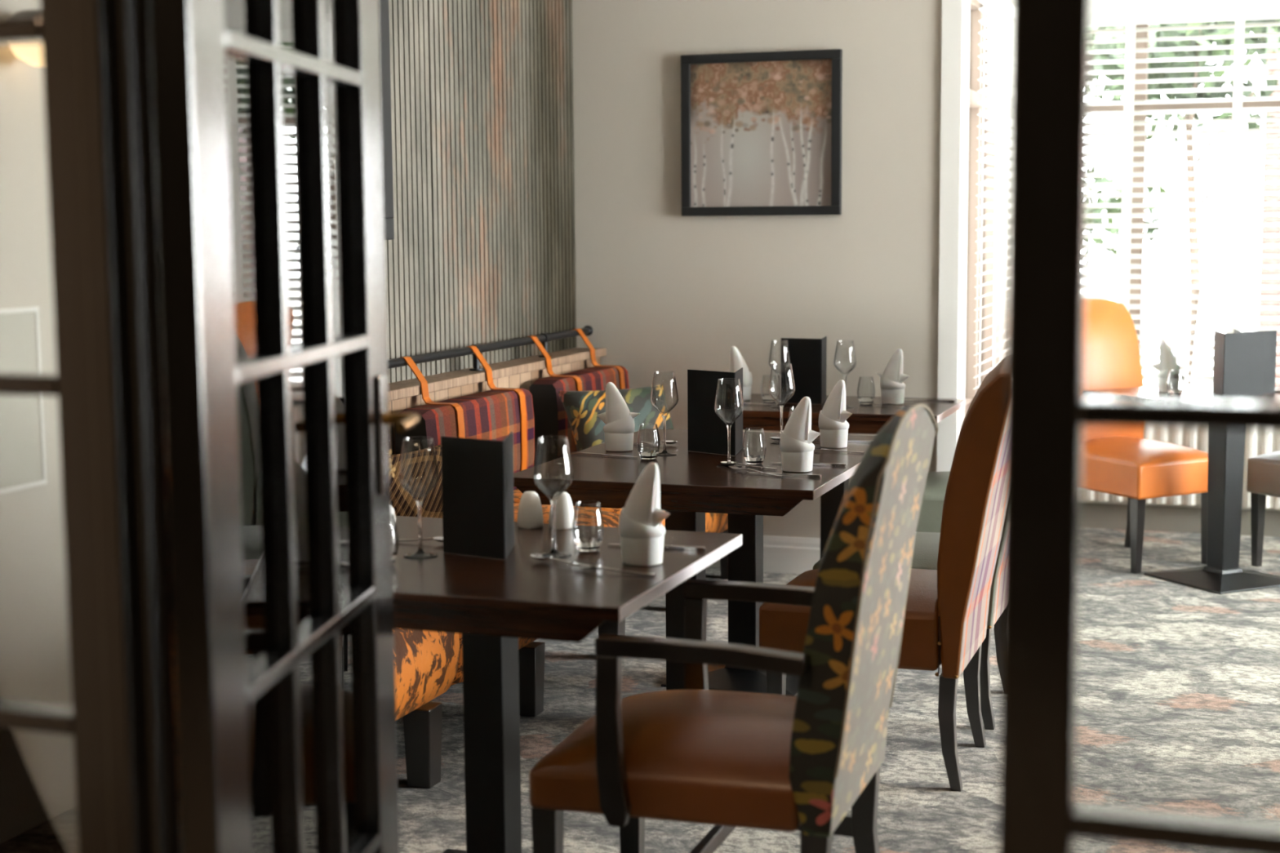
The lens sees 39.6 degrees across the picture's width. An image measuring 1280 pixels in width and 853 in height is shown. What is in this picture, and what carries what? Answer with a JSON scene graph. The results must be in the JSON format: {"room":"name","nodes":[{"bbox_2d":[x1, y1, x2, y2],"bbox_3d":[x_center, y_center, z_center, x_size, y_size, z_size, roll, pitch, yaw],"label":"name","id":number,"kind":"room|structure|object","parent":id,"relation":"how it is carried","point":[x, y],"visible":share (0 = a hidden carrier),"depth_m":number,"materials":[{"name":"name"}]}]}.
{"room":"restaurant dining room","nodes":[
{"label":"restaurant dining room","id":0,"kind":"room"},
{"bbox_2d":[0,0,78,844],"bbox_3d":[-1.529,-0.251,2.923,0.730,2.750,1.000,2,7,19],"label":"wall partition","id":1,"kind":"structure","parent":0,"point":[35,655],"depth_m":3.14,"materials":[{"name":"paint"}]},
{"bbox_2d":[0,306,47,493],"bbox_3d":[-1.140,-0.029,2.935,0.010,0.316,0.470,2,7,19],"label":"notice board","id":2,"kind":"object","parent":1,"relation":"attached to","point":[22,442],"visible":1,"depth_m":3.10,"materials":[{"name":"white paint"}]},
{"bbox_2d":[4,9,43,66],"bbox_3d":[-1.010,-0.662,3.038,0.149,0.097,0.148,2,7,19],"label":"wall light","id":3,"kind":"object","parent":1,"relation":"attached to","point":[30,53],"visible":0.19,"depth_m":2.99,"materials":[{"name":"brown"}]},
{"bbox_2d":[181,527,1279,852],"bbox_3d":[1.241,1.140,2.898,6.300,0.050,11.200,2,7,19],"label":"floor","id":4,"kind":"structure","parent":0,"point":[1179,685],"depth_m":5.12,"materials":[{"name":"carpet"}]},
{"bbox_2d":[172,489,728,831],"bbox_3d":[-0.543,0.581,5.490,0.677,0.493,4.200,2,7,19],"label":"bench","id":5,"kind":"object","parent":4,"relation":"on","point":[428,663],"visible":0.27,"depth_m":4.59,"materials":[{"name":"orange fabric"}]},
{"bbox_2d":[389,444,442,518],"bbox_3d":[-0.633,0.206,5.179,0.228,0.259,0.428,4,8,33],"label":"cushion","id":6,"kind":"object","parent":5,"relation":"on","point":[418,474],"visible":0.32,"depth_m":5.10,"materials":[{"name":"brown fabric"}]},
{"bbox_2d":[558,384,673,451],"bbox_3d":[-0.062,0.014,6.598,0.449,0.308,0.237,-4,7,-28],"label":"floral cushion","id":7,"kind":"object","parent":5,"relation":"on","point":[582,408],"visible":0.45,"depth_m":6.53,"materials":[{"name":"fabric"}]},
{"bbox_2d":[391,515,742,852],"bbox_3d":[-0.317,0.645,3.804,0.882,0.750,0.805,2,7,19],"label":"dining table","id":8,"kind":"object","parent":4,"relation":"on","point":[494,603],"visible":0.69,"depth_m":3.70,"materials":[{"name":"brown wood"}]},
{"bbox_2d":[389,448,395,528],"bbox_3d":[-0.599,0.145,4.106,0.082,0.178,0.077,2,7,19],"label":"bud vase","id":9,"kind":"object","parent":8,"relation":"on","point":[393,512],"visible":0.16,"depth_m":4.09,"materials":[{"name":"clear glass"}]},
{"bbox_2d":[391,514,399,564],"bbox_3d":[-0.530,0.233,3.657,0.069,0.104,0.069,5,9,39],"label":"tumbler","id":10,"kind":"object","parent":8,"relation":"on","point":[394,555],"visible":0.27,"depth_m":3.66,"materials":[{"name":"clear glass"}]},
{"bbox_2d":[391,536,443,542],"bbox_3d":[-0.488,0.249,3.908,0.177,0.011,0.038,1,7,11],"label":"spoon","id":11,"kind":"object","parent":8,"relation":"on","point":[440,539],"visible":0.38,"depth_m":3.91,"materials":[{"name":"metal"}]},
{"bbox_2d":[398,436,439,559],"bbox_3d":[-0.464,0.149,3.741,0.085,0.251,0.085,2,7,19],"label":"wine glass","id":12,"kind":"object","parent":8,"relation":"on","point":[420,554],"visible":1,"depth_m":3.74,"materials":[{"name":"clear glass"}]},
{"bbox_2d":[440,431,514,559],"bbox_3d":[-0.315,0.147,3.751,0.164,0.250,0.144,-4,7,-27],"label":"menu","id":13,"kind":"object","parent":8,"relation":"on","point":[477,474],"visible":1,"depth_m":3.73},
{"bbox_2d":[517,490,543,528],"bbox_3d":[-0.253,0.191,4.098,0.062,0.084,0.052,2,7,19],"label":"shaker","id":14,"kind":"object","parent":8,"relation":"on","point":[530,516],"visible":1,"depth_m":4.08,"materials":[{"name":"white ceramic"}]},
{"bbox_2d":[533,435,573,558],"bbox_3d":[-0.182,0.148,3.737,0.085,0.251,0.085,2,7,19],"label":"wine glass","id":15,"kind":"object","parent":8,"relation":"on","point":[554,553],"visible":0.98,"depth_m":3.74,"materials":[{"name":"clear glass"}]},
{"bbox_2d":[548,491,574,529],"bbox_3d":[-0.180,0.191,4.086,0.062,0.084,0.052,2,7,19],"label":"shaker","id":16,"kind":"object","parent":8,"relation":"on","point":[564,506],"visible":0.84,"depth_m":4.07,"materials":[{"name":"white ceramic"}]},
{"bbox_2d":[529,553,599,569],"bbox_3d":[-0.154,0.277,3.646,0.177,0.011,0.038,4,8,35],"label":"spoon","id":17,"kind":"object","parent":8,"relation":"on","point":[538,557],"visible":0.98,"depth_m":3.66,"materials":[{"name":"metal"}]},
{"bbox_2d":[572,500,604,551],"bbox_3d":[-0.111,0.213,3.800,0.069,0.104,0.069,5,9,39],"label":"tumbler","id":18,"kind":"object","parent":8,"relation":"on","point":[583,544],"visible":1,"depth_m":3.79,"materials":[{"name":"clear glass"}]},
{"bbox_2d":[562,562,656,576],"bbox_3d":[-0.061,0.286,3.558,0.197,0.012,0.024,2,7,23],"label":"fork","id":19,"kind":"object","parent":8,"relation":"on","point":[568,565],"visible":1,"depth_m":3.56,"materials":[{"name":"metal"}]},
{"bbox_2d":[618,462,670,565],"bbox_3d":[0.006,0.177,3.648,0.098,0.210,0.088,-1,7,-8],"label":"folded napkin","id":20,"kind":"object","parent":8,"relation":"on","point":[642,531],"visible":1,"depth_m":3.62,"materials":[{"name":"white fabric"}]},
{"bbox_2d":[607,543,706,551],"bbox_3d":[0.035,0.258,3.823,0.222,0.008,0.019,2,7,19],"label":"table knife","id":21,"kind":"object","parent":8,"relation":"on","point":[702,548],"visible":0.63,"depth_m":3.80,"materials":[{"name":"metal"}]},
{"bbox_2d":[513,428,875,696],"bbox_3d":[0.237,0.459,5.371,0.882,0.750,1.200,2,7,19],"label":"dining table","id":22,"kind":"object","parent":4,"relation":"on","point":[691,483],"visible":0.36,"depth_m":5.04,"materials":[{"name":"brown wood"}]},
{"bbox_2d":[570,451,636,457],"bbox_3d":[-0.107,0.085,5.324,0.222,0.008,0.019,3,7,25],"label":"table knife","id":23,"kind":"object","parent":22,"relation":"on","point":[573,452],"visible":0.99,"depth_m":5.33,"materials":[{"name":"metal"}]},
{"bbox_2d":[596,382,639,451],"bbox_3d":[-0.065,-0.031,5.444,0.088,0.210,0.110,-6,8,-39],"label":"folded napkin","id":24,"kind":"object","parent":22,"relation":"on","point":[619,428],"visible":1,"depth_m":5.42,"materials":[{"name":"white fabric"}]},
{"bbox_2d":[633,441,662,444],"bbox_3d":[-0.014,0.052,5.577,0.197,0.012,0.024,2,7,19],"label":"fork","id":25,"kind":"object","parent":22,"relation":"on","point":[650,443],"visible":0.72,"depth_m":5.56,"materials":[{"name":"metal"}]},
{"bbox_2d":[636,422,660,459],"bbox_3d":[0.025,0.044,5.253,0.069,0.104,0.069,5,9,39],"label":"tumbler","id":26,"kind":"object","parent":22,"relation":"on","point":[644,455],"visible":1,"depth_m":5.24,"materials":[{"name":"clear glass"}]},
{"bbox_2d":[633,440,678,444],"bbox_3d":[0.034,0.050,5.593,0.177,0.011,0.038,1,7,15],"label":"spoon","id":27,"kind":"object","parent":22,"relation":"on","point":[667,442],"visible":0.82,"depth_m":5.58,"materials":[{"name":"metal"}]},
{"bbox_2d":[650,370,678,456],"bbox_3d":[0.074,-0.040,5.338,0.085,0.251,0.085,2,7,19],"label":"wine glass","id":28,"kind":"object","parent":22,"relation":"on","point":[664,453],"visible":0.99,"depth_m":5.34,"materials":[{"name":"clear glass"}]},
{"bbox_2d":[687,367,742,455],"bbox_3d":[0.233,-0.049,5.409,0.172,0.250,0.184,2,7,19],"label":"menu","id":29,"kind":"object","parent":22,"relation":"on","point":[707,433],"visible":0.99,"depth_m":5.36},
{"bbox_2d":[714,377,743,467],"bbox_3d":[0.254,-0.011,5.074,0.085,0.251,0.085,2,7,19],"label":"wine glass","id":30,"kind":"object","parent":22,"relation":"on","point":[728,427],"visible":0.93,"depth_m":5.07,"materials":[{"name":"clear glass"}]},
{"bbox_2d":[720,461,777,470],"bbox_3d":[0.308,0.111,5.047,0.177,0.011,0.038,4,8,31],"label":"spoon","id":31,"kind":"object","parent":22,"relation":"on","point":[725,463],"visible":1,"depth_m":5.05,"materials":[{"name":"metal"}]},
{"bbox_2d":[742,426,766,465],"bbox_3d":[0.330,0.057,5.125,0.069,0.104,0.069,5,9,39],"label":"tumbler","id":32,"kind":"object","parent":22,"relation":"on","point":[749,460],"visible":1,"depth_m":5.11,"materials":[{"name":"clear glass"}]},
{"bbox_2d":[728,465,782,477],"bbox_3d":[0.322,0.124,4.932,0.024,0.012,0.197,-6,9,-40],"label":"fork","id":33,"kind":"object","parent":22,"relation":"on","point":[735,468],"visible":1,"depth_m":4.93,"materials":[{"name":"metal"}]},
{"bbox_2d":[768,363,795,444],"bbox_3d":[0.446,-0.073,5.597,0.085,0.251,0.085,2,7,19],"label":"wine glass","id":34,"kind":"object","parent":22,"relation":"on","point":[781,407],"visible":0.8,"depth_m":5.60,"materials":[{"name":"clear glass"}]},
{"bbox_2d":[744,472,821,478],"bbox_3d":[0.391,0.131,4.891,0.222,0.008,0.019,2,7,23],"label":"table knife","id":35,"kind":"object","parent":22,"relation":"on","point":[818,476],"visible":1,"depth_m":4.87,"materials":[{"name":"metal"}]},
{"bbox_2d":[768,436,820,443],"bbox_3d":[0.493,0.043,5.622,0.177,0.011,0.038,2,7,23],"label":"spoon","id":36,"kind":"object","parent":22,"relation":"on","point":[777,438],"visible":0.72,"depth_m":5.64,"materials":[{"name":"metal"}]},
{"bbox_2d":[779,396,820,472],"bbox_3d":[0.441,0.021,4.966,0.090,0.210,0.102,-5,8,-33],"label":"folded napkin","id":37,"kind":"object","parent":22,"relation":"on","point":[797,446],"visible":1,"depth_m":4.95,"materials":[{"name":"white fabric"}]},
{"bbox_2d":[769,462,845,466],"bbox_3d":[0.480,0.106,5.099,0.222,0.008,0.019,2,7,19],"label":"table knife","id":38,"kind":"object","parent":22,"relation":"on","point":[838,464],"visible":0.63,"depth_m":5.08,"materials":[{"name":"metal"}]},
{"bbox_2d":[818,379,852,448],"bbox_3d":[0.600,-0.041,5.488,0.098,0.210,0.088,0,7,0],"label":"folded napkin","id":39,"kind":"object","parent":22,"relation":"on","point":[833,427],"visible":0.99,"depth_m":5.46,"materials":[{"name":"white fabric"}]},
{"bbox_2d":[813,448,864,453],"bbox_3d":[0.580,0.071,5.373,0.197,0.012,0.024,2,7,21],"label":"fork","id":40,"kind":"object","parent":22,"relation":"on","point":[861,452],"visible":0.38,"depth_m":5.36,"materials":[{"name":"metal"}]},
{"bbox_2d":[814,440,872,443],"bbox_3d":[0.661,0.046,5.610,0.222,0.008,0.019,2,7,19],"label":"table knife","id":41,"kind":"object","parent":22,"relation":"on","point":[849,441],"visible":0.47,"depth_m":5.60,"materials":[{"name":"metal"}]},
{"bbox_2d":[528,404,937,852],"bbox_3d":[0.197,0.498,3.506,0.688,1.102,0.574,2,7,19],"label":"armchair","id":42,"kind":"object","parent":4,"relation":"on","point":[726,760],"visible":1,"depth_m":3.31,"materials":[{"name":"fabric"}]},
{"bbox_2d":[742,393,965,559],"bbox_3d":[0.753,0.286,6.828,0.882,0.750,0.630,2,7,19],"label":"dining table","id":43,"kind":"object","parent":4,"relation":"on","point":[869,419],"visible":0.37,"depth_m":6.61,"materials":[{"name":"brown wood"}]},
{"bbox_2d":[724,346,752,400],"bbox_3d":[0.387,-0.208,6.949,0.086,0.210,0.102,-5,8,-32],"label":"folded napkin","id":44,"kind":"object","parent":43,"relation":"on","point":[737,362],"visible":0.54,"depth_m":6.92,"materials":[{"name":"white fabric"}]},
{"bbox_2d":[743,402,777,404],"bbox_3d":[0.414,-0.087,6.780,0.222,0.008,0.019,2,7,19],"label":"table knife","id":45,"kind":"object","parent":43,"relation":"on","point":[744,402],"visible":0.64,"depth_m":6.76,"materials":[{"name":"metal"}]},
{"bbox_2d":[760,376,777,402],"bbox_3d":[0.500,-0.147,6.871,0.069,0.104,0.069,5,9,39],"label":"tumbler","id":46,"kind":"object","parent":43,"relation":"on","point":[765,398],"visible":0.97,"depth_m":6.86,"materials":[{"name":"clear glass"}]},
{"bbox_2d":[768,339,791,408],"bbox_3d":[0.525,-0.199,6.680,0.085,0.251,0.085,2,7,19],"label":"wine glass","id":47,"kind":"object","parent":43,"relation":"on","point":[779,376],"visible":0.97,"depth_m":6.68,"materials":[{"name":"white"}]},
{"bbox_2d":[780,336,826,404],"bbox_3d":[0.639,-0.220,6.857,0.165,0.250,0.165,2,7,19],"label":"menu","id":48,"kind":"object","parent":43,"relation":"on","point":[808,357],"visible":0.9,"depth_m":6.79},
{"bbox_2d":[833,340,856,408],"bbox_3d":[0.766,-0.196,6.643,0.085,0.251,0.085,2,7,19],"label":"wine glass","id":49,"kind":"object","parent":43,"relation":"on","point":[844,376],"visible":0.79,"depth_m":6.64,"materials":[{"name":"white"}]},
{"bbox_2d":[857,377,875,404],"bbox_3d":[0.860,-0.137,6.766,0.069,0.104,0.069,5,9,39],"label":"tumbler","id":50,"kind":"object","parent":43,"relation":"on","point":[864,401],"visible":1,"depth_m":6.75,"materials":[{"name":"clear glass"}]},
{"bbox_2d":[870,402,908,406],"bbox_3d":[0.959,-0.082,6.667,0.197,0.012,0.024,3,7,27],"label":"fork","id":51,"kind":"object","parent":43,"relation":"on","point":[870,402],"visible":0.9,"depth_m":6.67,"materials":[{"name":"metal"}]},
{"bbox_2d":[875,348,909,404],"bbox_3d":[0.960,-0.192,6.764,0.103,0.210,0.092,-2,7,-11],"label":"folded napkin","id":52,"kind":"object","parent":43,"relation":"on","point":[892,387],"visible":1,"depth_m":6.74,"materials":[{"name":"white fabric"}]},
{"bbox_2d":[904,399,955,402],"bbox_3d":[1.101,-0.102,6.856,0.222,0.008,0.019,2,7,19],"label":"table knife","id":53,"kind":"object","parent":43,"relation":"on","point":[929,400],"visible":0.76,"depth_m":6.84,"materials":[{"name":"metal"}]},
{"bbox_2d":[759,356,1006,791],"bbox_3d":[0.689,0.353,4.729,0.642,1.100,0.489,2,7,19],"label":"dining chair","id":54,"kind":"object","parent":4,"relation":"on","point":[945,621],"visible":0.69,"depth_m":4.49,"materials":[{"name":"brown leather"}]},
{"bbox_2d":[813,524,1004,729],"bbox_3d":[0.881,0.289,5.272,0.642,1.100,0.489,2,7,19],"label":"dining chair","id":55,"kind":"object","parent":4,"relation":"on","point":[926,549],"visible":0.16,"depth_m":5.07,"materials":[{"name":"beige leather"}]},
{"bbox_2d":[915,471,950,533],"bbox_3d":[1.253,0.137,6.564,0.642,1.100,0.489,2,7,19],"label":"dining chair","id":56,"kind":"object","parent":4,"relation":"on","point":[930,518],"visible":0.06,"depth_m":6.41,"materials":[{"name":"green leather"}]},
{"bbox_2d":[1081,297,1208,573],"bbox_3d":[2.077,0.016,7.551,0.459,1.100,0.622,-4,7,-27],"label":"dining chair","id":57,"kind":"object","parent":4,"relation":"on","point":[1117,460],"visible":0.67,"depth_m":7.44,"materials":[{"name":"orange leather"}]},
{"bbox_2d":[1084,382,1279,594],"bbox_3d":[2.337,0.242,7.100,0.800,0.750,0.800,-4,7,-25],"label":"table","id":58,"kind":"object","parent":4,"relation":"on","point":[1222,575],"visible":0.73,"depth_m":7.07,"materials":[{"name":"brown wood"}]},
{"bbox_2d":[1152,339,1180,392],"bbox_3d":[2.121,-0.244,7.142,0.080,0.210,0.094,-6,8,-38],"label":"folded napkin","id":59,"kind":"object","parent":58,"relation":"on","point":[1167,360],"visible":0.98,"depth_m":7.12,"materials":[{"name":"white fabric"}]},
{"bbox_2d":[1166,368,1184,395],"bbox_3d":[2.107,-0.173,6.994,0.069,0.104,0.069,5,9,39],"label":"tumbler","id":60,"kind":"object","parent":58,"relation":"on","point":[1171,392],"visible":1,"depth_m":6.98,"materials":[{"name":"clear glass"}]},
{"bbox_2d":[1195,387,1213,392],"bbox_3d":[2.303,-0.151,7.178,0.197,0.012,0.024,-6,9,-40],"label":"fork","id":61,"kind":"object","parent":58,"relation":"on","point":[1211,388],"visible":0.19,"depth_m":7.14,"materials":[{"name":"metal"}]},
{"bbox_2d":[1212,330,1265,397],"bbox_3d":[2.311,-0.243,6.947,0.200,0.250,0.163,5,8,38],"label":"menu","id":62,"kind":"object","parent":58,"relation":"on","point":[1238,362],"visible":1,"depth_m":6.92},
{"bbox_2d":[1233,328,1276,394],"bbox_3d":[2.431,-0.255,7.038,0.163,0.250,0.178,2,7,19],"label":"menu","id":63,"kind":"object","parent":58,"relation":"on","point":[1270,340],"visible":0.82,"depth_m":7.03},
{"bbox_2d":[1246,450,1279,566],"bbox_3d":[2.900,0.041,7.279,0.622,1.100,0.489,-4,7,-25],"label":"dining chair","id":64,"kind":"object","parent":4,"relation":"on","point":[1263,477],"visible":1,"depth_m":7.35,"materials":[{"name":"grey fabric"}]},
{"bbox_2d":[572,0,964,568],"bbox_3d":[0.495,-0.773,7.300,1.630,2.750,0.120,2,7,19],"label":"wall","id":65,"kind":"structure","parent":0,"point":[658,288],"depth_m":7.24,"materials":[{"name":"paint"}]},
{"bbox_2d":[680,48,842,216],"bbox_3d":[0.486,-1.179,7.174,0.664,0.650,0.032,2,7,19],"label":"picture","id":66,"kind":"object","parent":65,"relation":"attached to","point":[761,132],"visible":1,"depth_m":7.17},
{"bbox_2d":[763,535,820,573],"bbox_3d":[0.865,0.538,7.251,0.820,0.150,0.018,2,7,19],"label":"baseboard","id":67,"kind":"structure","parent":65,"relation":"attached to","point":[781,554],"depth_m":7.33,"materials":[{"name":"white paint"}]},
{"bbox_2d":[936,0,963,471],"bbox_3d":[1.215,-0.741,6.978,0.082,2.750,0.014,2,7,19],"label":"trim","id":68,"kind":"structure","parent":65,"relation":"attached to","point":[952,11],"depth_m":6.96,"materials":[{"name":"white paint"}]},
{"bbox_2d":[959,0,1010,433],"bbox_3d":[1.452,-0.707,7.754,0.120,2.500,1.350,2,7,19],"label":"window frame","id":69,"kind":"structure","parent":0,"point":[967,2],"depth_m":7.21,"materials":[{"name":"white paint"}]},
{"bbox_2d":[964,0,996,416],"bbox_3d":[1.431,-0.951,7.685,0.080,1.760,1.000,2,7,19],"label":"window","id":70,"kind":"structure","parent":69,"relation":"in","point":[973,258],"depth_m":7.70,"materials":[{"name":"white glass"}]},
{"bbox_2d":[973,0,1012,389],"bbox_3d":[1.552,-0.958,7.636,0.072,1.697,1.050,2,7,19],"label":"blind","id":71,"kind":"object","parent":70,"relation":"attached to","point":[998,21],"visible":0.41,"depth_m":7.38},
{"bbox_2d":[1006,126,1010,339],"bbox_3d":[3.846,-0.720,7.701,4.670,2.500,0.140,2,7,19],"label":"wall","id":72,"kind":"structure","parent":0,"point":[1010,126],"depth_m":8.38,"materials":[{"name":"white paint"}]},
{"bbox_2d":[1008,0,1279,13],"bbox_3d":[3.749,-1.877,7.439,4.350,0.140,0.160,2,7,19],"label":"trim","id":73,"kind":"structure","parent":72,"relation":"attached to","point":[1099,6],"depth_m":7.86,"materials":[{"name":"white paint"}]},
{"bbox_2d":[1080,502,1279,537],"bbox_3d":[3.791,0.465,7.776,4.350,0.130,0.020,2,7,19],"label":"baseboard","id":74,"kind":"structure","parent":72,"relation":"attached to","point":[1094,515],"depth_m":8.24,"materials":[{"name":"white paint"}]},
{"bbox_2d":[1081,426,1279,511],"bbox_3d":[3.233,0.171,7.897,2.720,0.455,0.096,2,7,19],"label":"radiator","id":75,"kind":"object","parent":72,"relation":"attached to","point":[1257,442],"visible":0.12,"depth_m":8.10,"materials":[{"name":"metal"}]},
{"bbox_2d":[1089,24,1279,385],"bbox_3d":[3.414,-0.994,7.837,3.390,1.780,0.080,2,7,19],"label":"window","id":76,"kind":"structure","parent":72,"relation":"in","point":[1141,34],"depth_m":8.15,"materials":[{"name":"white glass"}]},
{"bbox_2d":[1085,5,1279,386],"bbox_3d":[2.578,-1.001,7.945,1.720,1.697,0.072,2,7,19],"label":"blind","id":77,"kind":"object","parent":76,"relation":"attached to","point":[1239,15],"visible":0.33,"depth_m":7.98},
{"bbox_3d":[0.800,-0.107,1.519,6.300,2.750,0.120,2,7,19],"label":"wall","id":78,"kind":"structure","parent":0,"visible":0},
{"bbox_2d":[0,0,111,852],"bbox_3d":[-0.966,0.053,2.165,0.768,2.288,0.046,2,7,19],"label":"door","id":79,"kind":"structure","parent":78,"relation":"in","point":[32,819],"depth_m":2.04,"materials":[{"name":"black wood"}]},
{"bbox_2d":[74,0,182,852],"bbox_3d":[-0.577,0.071,2.032,0.053,2.300,0.080,2,7,19],"label":"trim","id":80,"kind":"structure","parent":78,"relation":"attached to","point":[113,37],"depth_m":2.00,"materials":[{"name":"black wood"}]},
{"bbox_2d":[148,0,420,852],"bbox_3d":[-0.473,0.015,2.464,0.178,2.288,0.864,0,7,6],"label":"door","id":81,"kind":"structure","parent":78,"relation":"in","point":[268,124],"depth_m":2.35,"materials":[{"name":"black wood"}]},
{"bbox_2d":[998,0,1279,852],"bbox_3d":[1.038,0.117,1.475,1.450,2.288,0.046,2,7,19],"label":"door","id":82,"kind":"structure","parent":78,"relation":"in","point":[1047,411],"depth_m":1.67,"materials":[{"name":"black wood"}]},
{"label":"outside","id":83,"kind":"structure","parent":0,"visible":0},
{"bbox_2d":[1085,271,1259,384],"bbox_3d":[11.394,-2.050,32.389,60.000,0.050,51.300,2,7,19],"label":"ground","id":84,"kind":"structure","parent":83,"point":[1089,281],"depth_m":33.30,"materials":[{"name":"white"}]},
{"bbox_2d":[1086,78,1204,273],"bbox_3d":[3.153,-1.905,14.784,3.028,3.843,2.813,2,7,19],"label":"tree","id":85,"kind":"object","parent":84,"relation":"on","point":[1153,127],"visible":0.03,"depth_m":14.07,"materials":[{"name":"green plant"}]},
{"bbox_2d":[1090,18,1279,383],"bbox_3d":[3.259,-1.416,10.293,2.865,3.898,3.031,6,9,44],"label":"tree","id":86,"kind":"object","parent":84,"relation":"on","point":[1262,29],"visible":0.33,"depth_m":10.20,"materials":[{"name":"green plant"}]},
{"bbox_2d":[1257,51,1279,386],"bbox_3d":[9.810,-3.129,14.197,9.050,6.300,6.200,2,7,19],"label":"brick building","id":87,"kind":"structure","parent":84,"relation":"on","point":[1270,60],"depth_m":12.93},
{"bbox_3d":[-1.925,-0.265,3.077,0.120,2.750,9.750,2,7,19],"label":"wall","id":88,"kind":"structure","parent":0,"visible":0},
{"bbox_2d":[164,347,606,455],"bbox_3d":[-0.911,0.356,5.607,0.158,0.918,4.225,2,7,19],"label":"wainscot","id":89,"kind":"structure","parent":88,"relation":"attached to","point":[519,373],"depth_m":6.40,"materials":[{"name":"brown wood"}]},
{"bbox_2d":[164,325,593,408],"bbox_3d":[-0.890,-0.151,5.578,0.052,0.097,4.097,2,7,19],"label":"rail","id":90,"kind":"object","parent":89,"relation":"attached to","point":[544,338],"visible":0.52,"depth_m":6.46,"materials":[{"name":"black metal"}]},
{"bbox_2d":[166,467,173,615],"bbox_3d":[-1.331,0.240,4.074,0.225,0.512,0.860,2,7,19],"label":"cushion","id":91,"kind":"object","parent":90,"relation":"hanging from","point":[166,468],"visible":0.02,"depth_m":4.31,"materials":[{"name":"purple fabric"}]},
{"bbox_2d":[395,345,534,490],"bbox_3d":[-0.623,0.003,6.075,0.225,0.512,0.870,2,7,19],"label":"cushion","id":92,"kind":"object","parent":90,"relation":"hanging from","point":[493,414],"visible":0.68,"depth_m":6.03,"materials":[{"name":"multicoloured fabric"}]},
{"bbox_2d":[527,328,629,466],"bbox_3d":[-0.271,-0.116,7.073,0.225,0.512,0.800,2,7,19],"label":"cushion","id":93,"kind":"object","parent":90,"relation":"hanging from","point":[551,421],"visible":0.62,"depth_m":6.72,"materials":[{"name":"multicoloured fabric"}]},
{"bbox_2d":[384,0,435,383],"bbox_3d":[-0.972,-1.003,5.512,0.027,1.840,1.408,2,7,19],"label":"wall panel","id":94,"kind":"object","parent":88,"relation":"attached to","point":[409,270],"visible":0.03,"depth_m":6.04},
{"bbox_2d":[427,0,576,373],"bbox_3d":[-0.512,-1.157,6.812,0.027,1.840,1.363,2,7,19],"label":"wall panel","id":95,"kind":"object","parent":88,"relation":"attached to","point":[500,72],"visible":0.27,"depth_m":6.76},
{"bbox_3d":[-1.449,-0.843,4.163,0.027,1.840,1.468,2,7,19],"label":"wall panel","id":96,"kind":"object","parent":88,"relation":"attached to","visible":0},
{"bbox_2d":[148,0,394,240],"bbox_3d":[-1.069,-1.117,5.112,0.040,1.170,1.440,2,7,19],"label":"wall art","id":97,"kind":"object","parent":96,"relation":"attached to","point":[384,18],"visible":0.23,"depth_m":5.77,"materials":[{"name":"grey fabric"}]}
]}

